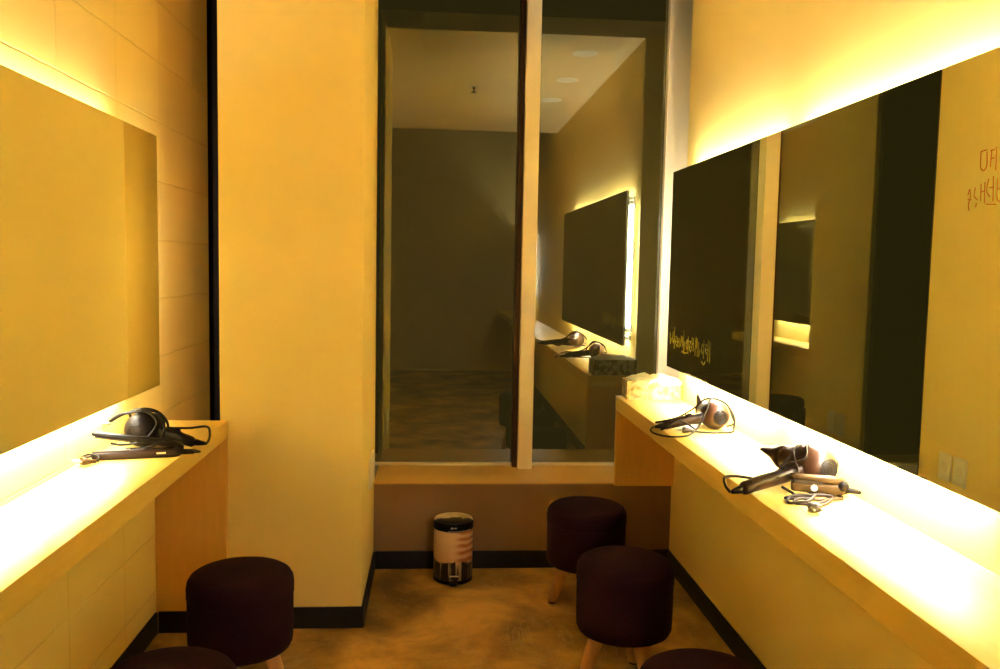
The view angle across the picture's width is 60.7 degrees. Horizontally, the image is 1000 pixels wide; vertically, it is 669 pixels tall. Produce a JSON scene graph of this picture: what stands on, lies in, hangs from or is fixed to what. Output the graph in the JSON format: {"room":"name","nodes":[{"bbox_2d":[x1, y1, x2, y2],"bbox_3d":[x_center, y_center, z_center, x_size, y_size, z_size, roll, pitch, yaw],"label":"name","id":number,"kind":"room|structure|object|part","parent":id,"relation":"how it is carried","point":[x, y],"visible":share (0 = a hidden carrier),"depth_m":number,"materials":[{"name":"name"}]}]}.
{"room":"powder room","nodes":[
{"label":"powder room","id":0,"kind":"room"},
{"bbox_2d":[0,0,209,668],"bbox_3d":[-1.169,-0.099,1.883,0.160,2.418,3.375,1,5,-4],"label":"wall","id":1,"kind":"structure","parent":0,"point":[142,64],"depth_m":2.61,"materials":[{"name":"beige paint"}]},
{"bbox_2d":[0,64,159,454],"bbox_3d":[-1.042,-0.147,1.693,0.061,0.791,2.067,1,5,-4],"label":"wall mirror","id":2,"kind":"object","parent":1,"relation":"attached to","point":[79,277],"visible":1,"depth_m":2.06,"materials":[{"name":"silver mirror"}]},
{"bbox_2d":[113,613,157,665],"bbox_3d":[-1.079,1.099,1.619,0.009,0.076,2.640,1,5,-4],"label":"baseboard","id":3,"kind":"structure","parent":1,"relation":"attached to","point":[140,643],"depth_m":2.79,"materials":[{"name":"rubber"}]},
{"bbox_2d":[207,0,692,468],"bbox_3d":[-0.292,-0.507,3.767,2.303,2.960,0.135,1,5,-4],"label":"window","id":4,"kind":"structure","parent":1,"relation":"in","point":[680,14],"depth_m":3.80,"materials":[{"name":"brown metal"}]},
{"bbox_3d":[-0.197,0.592,3.918,1.826,0.010,0.030,1,5,-4],"label":"rail","id":5,"kind":"part","parent":4,"relation":"part of","materials":[{"name":"beige metal"}]},
{"bbox_3d":[-0.504,-0.699,3.796,1.161,2.590,0.008,1,5,-4],"label":"glass pane","id":6,"kind":"part","parent":4,"relation":"part of","materials":[{"name":"clear glass"}]},
{"bbox_3d":[0.450,-0.687,3.869,0.578,2.590,0.008,1,5,-4],"label":"glass pane","id":7,"kind":"part","parent":4,"relation":"part of","materials":[{"name":"clear glass"}]},
{"bbox_2d":[217,0,377,606],"bbox_3d":[-0.734,-0.200,3.225,0.484,2.418,0.646,1,5,-4],"label":"wall column","id":8,"kind":"structure","parent":0,"point":[298,79],"depth_m":2.91,"materials":[{"name":"paint"}]},
{"bbox_2d":[293,606,363,628],"bbox_3d":[-0.727,0.994,2.995,0.493,0.076,0.009,1,5,-4],"label":"baseboard","id":9,"kind":"structure","parent":8,"relation":"attached to","point":[349,616],"depth_m":3.00,"materials":[{"name":"rubber"}]},
{"bbox_2d":[362,552,374,621],"bbox_3d":[-0.508,0.973,3.303,0.009,0.076,0.573,1,5,-4],"label":"baseboard","id":10,"kind":"structure","parent":8,"relation":"attached to","point":[366,596],"depth_m":3.28,"materials":[{"name":"rubber"}]},
{"bbox_2d":[369,455,372,488],"bbox_3d":[-0.501,0.535,3.319,0.012,0.116,0.084,1,5,-4],"label":"wall outlet","id":11,"kind":"object","parent":8,"relation":"attached to","point":[371,456],"visible":1,"depth_m":3.29,"materials":[{"name":"beige plastic"}]},
{"bbox_2d":[371,449,374,479],"bbox_3d":[-0.509,0.526,3.421,0.012,0.116,0.084,1,5,-4],"label":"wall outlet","id":12,"kind":"object","parent":8,"relation":"attached to","point":[373,450],"visible":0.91,"depth_m":3.41,"materials":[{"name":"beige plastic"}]},
{"bbox_2d":[144,568,734,668],"bbox_3d":[-0.064,1.290,0.605,6.000,0.100,6.200,1,5,-4],"label":"floor","id":13,"kind":"structure","parent":0,"point":[501,618],"depth_m":3.00,"materials":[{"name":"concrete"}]},
{"bbox_2d":[0,420,227,632],"bbox_3d":[-0.963,0.765,1.676,0.240,0.737,2.550,1,5,-4],"label":"countertop","id":14,"kind":"structure","parent":13,"relation":"on","point":[45,531],"depth_m":2.15,"materials":[{"name":"laminate"}]},
{"bbox_2d":[71,431,200,464],"bbox_3d":[-1.001,0.300,2.351,0.333,0.079,0.117,-2,6,-34],"label":"hair straightener","id":15,"kind":"object","parent":14,"relation":"on","point":[172,448],"visible":1,"depth_m":2.33,"materials":[{"name":"brown metal"}]},
{"bbox_3d":[-1.054,0.284,2.321,0.087,0.003,0.022,11,1,-19],"label":"heating plate","id":16,"kind":"part","parent":15,"relation":"part of","materials":[{"name":"black metal"}]},
{"bbox_3d":[-1.055,0.316,2.324,0.089,0.003,0.023,0,5,-18],"label":"heating plate","id":17,"kind":"part","parent":15,"relation":"part of","materials":[{"name":"brown"}]},
{"bbox_3d":[-0.996,0.287,2.341,0.225,0.021,0.028,11,1,-19],"label":"arm","id":18,"kind":"part","parent":15,"relation":"part of","materials":[{"name":"black plastic"}]},
{"bbox_3d":[-0.997,0.326,2.344,0.225,0.027,0.030,0,5,-18],"label":"arm","id":19,"kind":"part","parent":15,"relation":"part of","materials":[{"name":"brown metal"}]},
{"bbox_3d":[-0.992,0.327,2.366,0.306,0.022,0.091,-2,5,-29],"label":"cord","id":20,"kind":"part","parent":15,"relation":"part of","materials":[{"name":"black plastic"}]},
{"bbox_2d":[102,408,210,448],"bbox_3d":[-1.041,0.266,2.561,0.330,0.112,0.271,0,5,-19],"label":"hair dryer","id":21,"kind":"object","parent":14,"relation":"on","point":[145,423],"visible":0.84,"depth_m":2.47,"materials":[{"name":"black plastic"}]},
{"bbox_2d":[127,423,146,436],"bbox_3d":[-1.038,0.281,2.441,0.054,0.054,0.007,1,5,-2],"label":"grille","id":22,"kind":"object","parent":21,"relation":"attached to","point":[135,429],"depth_m":2.44,"materials":[{"name":"black plastic"}]},
{"bbox_3d":[-0.951,0.293,2.495,0.123,0.064,0.048,1,5,1],"label":"handle","id":23,"kind":"part","parent":21,"relation":"part of","materials":[{"name":"black plastic"}]},
{"bbox_3d":[-1.060,0.992,2.946,0.230,0.076,0.008,1,5,-4],"label":"panel baseboard","id":24,"kind":"part","parent":14,"relation":"part of","materials":[{"name":"rubber"}]},
{"bbox_3d":[-1.059,0.691,2.935,0.240,0.678,0.020,1,5,-4],"label":"panel","id":25,"kind":"part","parent":14,"relation":"part of","materials":[{"name":"laminate"}]},
{"bbox_2d":[110,646,236,668],"bbox_3d":[-0.731,0.926,1.878,0.302,0.394,0.302,-1,5,-24],"label":"upholstered stool","id":26,"kind":"object","parent":13,"relation":"on","point":[179,657],"visible":1,"depth_m":1.91,"materials":[{"name":"fabric"}]},
{"bbox_2d":[185,556,293,668],"bbox_3d":[-0.755,0.875,2.490,0.302,0.394,0.302,0,5,-12],"label":"upholstered stool","id":27,"kind":"object","parent":13,"relation":"on","point":[241,609],"visible":0.95,"depth_m":2.37,"materials":[{"name":"fabric"}]},
{"bbox_2d":[185,556,293,612],"bbox_3d":[-0.752,0.714,2.477,0.302,0.070,0.302,0,5,-12],"label":"cushion","id":28,"kind":"object","parent":27,"relation":"on","point":[246,584],"depth_m":2.39,"materials":[{"name":"fabric"}]},
{"bbox_3d":[-0.754,0.829,2.487,0.298,0.161,0.298,0,5,-12],"label":"seat","id":29,"kind":"part","parent":27,"relation":"part of","materials":[{"name":"fabric"}]},
{"bbox_3d":[-0.666,0.986,2.520,0.090,0.155,0.050,0,5,-12],"label":"leg","id":30,"kind":"part","parent":27,"relation":"part of","materials":[{"name":"brown wood"}]},
{"bbox_2d":[433,512,473,586],"bbox_3d":[-0.191,0.870,3.493,0.167,0.263,0.165,6,6,44],"label":"pedal bin","id":31,"kind":"object","parent":13,"relation":"on","point":[453,531],"visible":1,"depth_m":3.43,"materials":[{"name":"silver plastic"}]},
{"bbox_3d":[-0.189,0.747,3.484,0.159,0.015,0.159,1,5,-4],"label":"lid","id":32,"kind":"part","parent":31,"relation":"part of","materials":[{"name":"metal"}]},
{"bbox_2d":[547,496,626,603],"bbox_3d":[0.325,0.835,3.248,0.302,0.394,0.302,1,5,4],"label":"upholstered stool","id":33,"kind":"object","parent":13,"relation":"on","point":[576,525],"visible":0.86,"depth_m":3.13,"materials":[{"name":"fabric"}]},
{"bbox_3d":[0.230,0.943,3.263,0.090,0.155,0.050,1,5,4],"label":"leg","id":34,"kind":"part","parent":33,"relation":"part of","materials":[{"name":"brown wood"}]},
{"bbox_3d":[0.326,0.788,3.245,0.298,0.161,0.298,1,5,4],"label":"seat","id":35,"kind":"part","parent":33,"relation":"part of","materials":[{"name":"fabric"}]},
{"bbox_2d":[547,496,626,532],"bbox_3d":[0.328,0.673,3.235,0.302,0.070,0.302,1,5,4],"label":"cushion","id":36,"kind":"object","parent":33,"relation":"on","point":[573,514],"depth_m":3.14,"materials":[{"name":"fabric"}]},
{"bbox_2d":[576,546,674,668],"bbox_3d":[0.385,0.884,2.658,0.302,0.394,0.302,1,5,-4],"label":"upholstered stool","id":37,"kind":"object","parent":13,"relation":"on","point":[624,594],"visible":1,"depth_m":2.54,"materials":[{"name":"fabric"}]},
{"bbox_3d":[0.289,0.993,2.660,0.090,0.155,0.050,1,5,-4],"label":"leg","id":38,"kind":"part","parent":37,"relation":"part of","materials":[{"name":"brown wood"}]},
{"bbox_3d":[0.386,0.837,2.655,0.298,0.161,0.298,1,5,-4],"label":"seat","id":39,"kind":"part","parent":37,"relation":"part of","materials":[{"name":"fabric"}]},
{"bbox_2d":[576,546,674,596],"bbox_3d":[0.388,0.722,2.645,0.302,0.070,0.302,1,5,-4],"label":"cushion","id":40,"kind":"object","parent":37,"relation":"on","point":[605,571],"depth_m":2.56,"materials":[{"name":"fabric"}]},
{"bbox_3d":[0.425,0.989,2.751,0.050,0.155,0.089,4,5,30],"label":"leg","id":41,"kind":"part","parent":37,"relation":"part of","materials":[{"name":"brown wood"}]},
{"bbox_3d":[0.437,1.002,2.591,0.050,0.155,0.089,-3,6,-38],"label":"leg","id":42,"kind":"part","parent":37,"relation":"part of","materials":[{"name":"brown wood"}]},
{"bbox_2d":[640,648,757,668],"bbox_3d":[0.453,0.945,1.919,0.302,0.394,0.302,-3,6,-44],"label":"upholstered stool","id":43,"kind":"object","parent":13,"relation":"on","point":[683,658],"visible":1,"depth_m":1.96,"materials":[{"name":"fabric"}]},
{"bbox_2d":[373,484,670,551],"bbox_3d":[0.158,0.813,3.668,1.387,0.362,0.060,1,5,-4],"label":"wall","id":44,"kind":"structure","parent":0,"point":[505,516],"depth_m":3.62,"materials":[{"name":"paint"}]},
{"bbox_2d":[374,461,613,483],"bbox_3d":[0.150,0.616,3.814,1.387,0.006,0.391,1,5,-4],"label":"window sill","id":45,"kind":"structure","parent":44,"relation":"on","point":[386,474],"depth_m":3.75,"materials":[{"name":"beige wood"}]},
{"bbox_2d":[375,549,668,568],"bbox_3d":[0.102,0.958,3.641,1.259,0.076,0.009,1,5,-4],"label":"baseboard","id":46,"kind":"structure","parent":44,"relation":"attached to","point":[480,558],"depth_m":3.62,"materials":[{"name":"rubber"}]},
{"bbox_2d":[669,0,999,668],"bbox_3d":[1.050,-0.238,0.531,0.120,3.000,6.136,1,5,-4],"label":"wall","id":47,"kind":"structure","parent":0,"point":[760,69],"depth_m":2.40,"materials":[{"name":"paint"}]},
{"bbox_2d":[667,550,765,668],"bbox_3d":[0.957,1.218,0.640,0.009,0.076,6.127,1,5,-4],"label":"baseboard","id":48,"kind":"structure","parent":47,"relation":"attached to","point":[740,649],"depth_m":3.06,"materials":[{"name":"rubber"}]},
{"bbox_2d":[613,396,999,668],"bbox_3d":[0.842,0.700,0.618,0.253,0.381,6.086,1,5,-4],"label":"countertop","id":49,"kind":"structure","parent":47,"relation":"attached to","point":[943,604],"depth_m":1.72,"materials":[{"name":"laminate"}]},
{"bbox_3d":[0.613,0.481,3.626,0.253,0.322,0.030,1,5,-4],"label":"panel","id":50,"kind":"part","parent":49,"relation":"part of","materials":[{"name":"laminate"}]},
{"bbox_2d":[622,372,681,399],"bbox_3d":[0.634,0.213,3.554,0.230,0.106,0.124,1,5,-2],"label":"tissue box","id":51,"kind":"object","parent":49,"relation":"on","point":[640,386],"visible":1,"depth_m":3.51,"materials":[{"name":"white"}]},
{"bbox_2d":[649,394,734,437],"bbox_3d":[0.657,0.270,2.854,0.201,0.110,0.338,6,6,44],"label":"hair dryer","id":52,"kind":"object","parent":49,"relation":"on","point":[713,414],"visible":1,"depth_m":2.86,"materials":[{"name":"brown plastic"}]},
{"bbox_3d":[0.622,0.287,2.878,0.157,0.060,0.048,0,5,-13],"label":"handle","id":53,"kind":"part","parent":52,"relation":"part of","materials":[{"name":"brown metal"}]},
{"bbox_2d":[713,410,727,424],"bbox_3d":[0.736,0.278,2.851,0.051,0.051,0.007,0,5,-10],"label":"grille","id":54,"kind":"object","parent":52,"relation":"attached to","point":[720,417],"depth_m":2.85,"materials":[{"name":"grey plastic"}]},
{"bbox_2d":[723,442,847,511],"bbox_3d":[0.721,0.331,2.106,0.254,0.110,0.373,4,6,36],"label":"hair dryer","id":55,"kind":"object","parent":49,"relation":"on","point":[809,458],"visible":0.88,"depth_m":2.10,"materials":[{"name":"brown plastic"}]},
{"bbox_3d":[0.669,0.349,2.098,0.208,0.066,0.048,-1,5,-26],"label":"handle","id":56,"kind":"part","parent":55,"relation":"part of","materials":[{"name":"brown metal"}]},
{"bbox_2d":[820,459,837,475],"bbox_3d":[0.812,0.335,2.104,0.057,0.057,0.007,-1,5,-24],"label":"grille","id":57,"kind":"object","parent":55,"relation":"attached to","point":[829,466],"depth_m":2.10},
{"bbox_2d":[790,473,861,494],"bbox_3d":[0.815,0.361,2.076,0.204,0.044,0.122,-1,5,-24],"label":"hair straightener","id":58,"kind":"object","parent":49,"relation":"on","point":[828,484],"visible":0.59,"depth_m":2.05,"materials":[{"name":"brown plastic"}]},
{"bbox_3d":[0.746,0.355,2.073,0.065,0.003,0.022,4,5,15],"label":"heating plate","id":59,"kind":"part","parent":58,"relation":"part of","materials":[{"name":"brown metal"}]},
{"bbox_3d":[0.749,0.358,2.072,0.067,0.003,0.023,2,5,16],"label":"heating plate","id":60,"kind":"part","parent":58,"relation":"part of","materials":[{"name":"brown metal"}]},
{"bbox_3d":[0.766,0.349,2.067,0.122,0.021,0.028,4,5,15],"label":"arm","id":61,"kind":"part","parent":58,"relation":"part of","materials":[{"name":"brown plastic"}]},
{"bbox_3d":[0.769,0.370,2.067,0.122,0.027,0.030,2,5,16],"label":"arm","id":62,"kind":"part","parent":58,"relation":"part of","materials":[{"name":"brown plastic"}]},
{"bbox_2d":[667,47,999,512],"bbox_3d":[0.807,-0.178,2.455,0.065,0.792,2.106,1,5,-4],"label":"wall mirror","id":63,"kind":"object","parent":47,"relation":"attached to","point":[835,274],"visible":1,"depth_m":1.90,"materials":[{"name":"silver mirror"}]}
]}

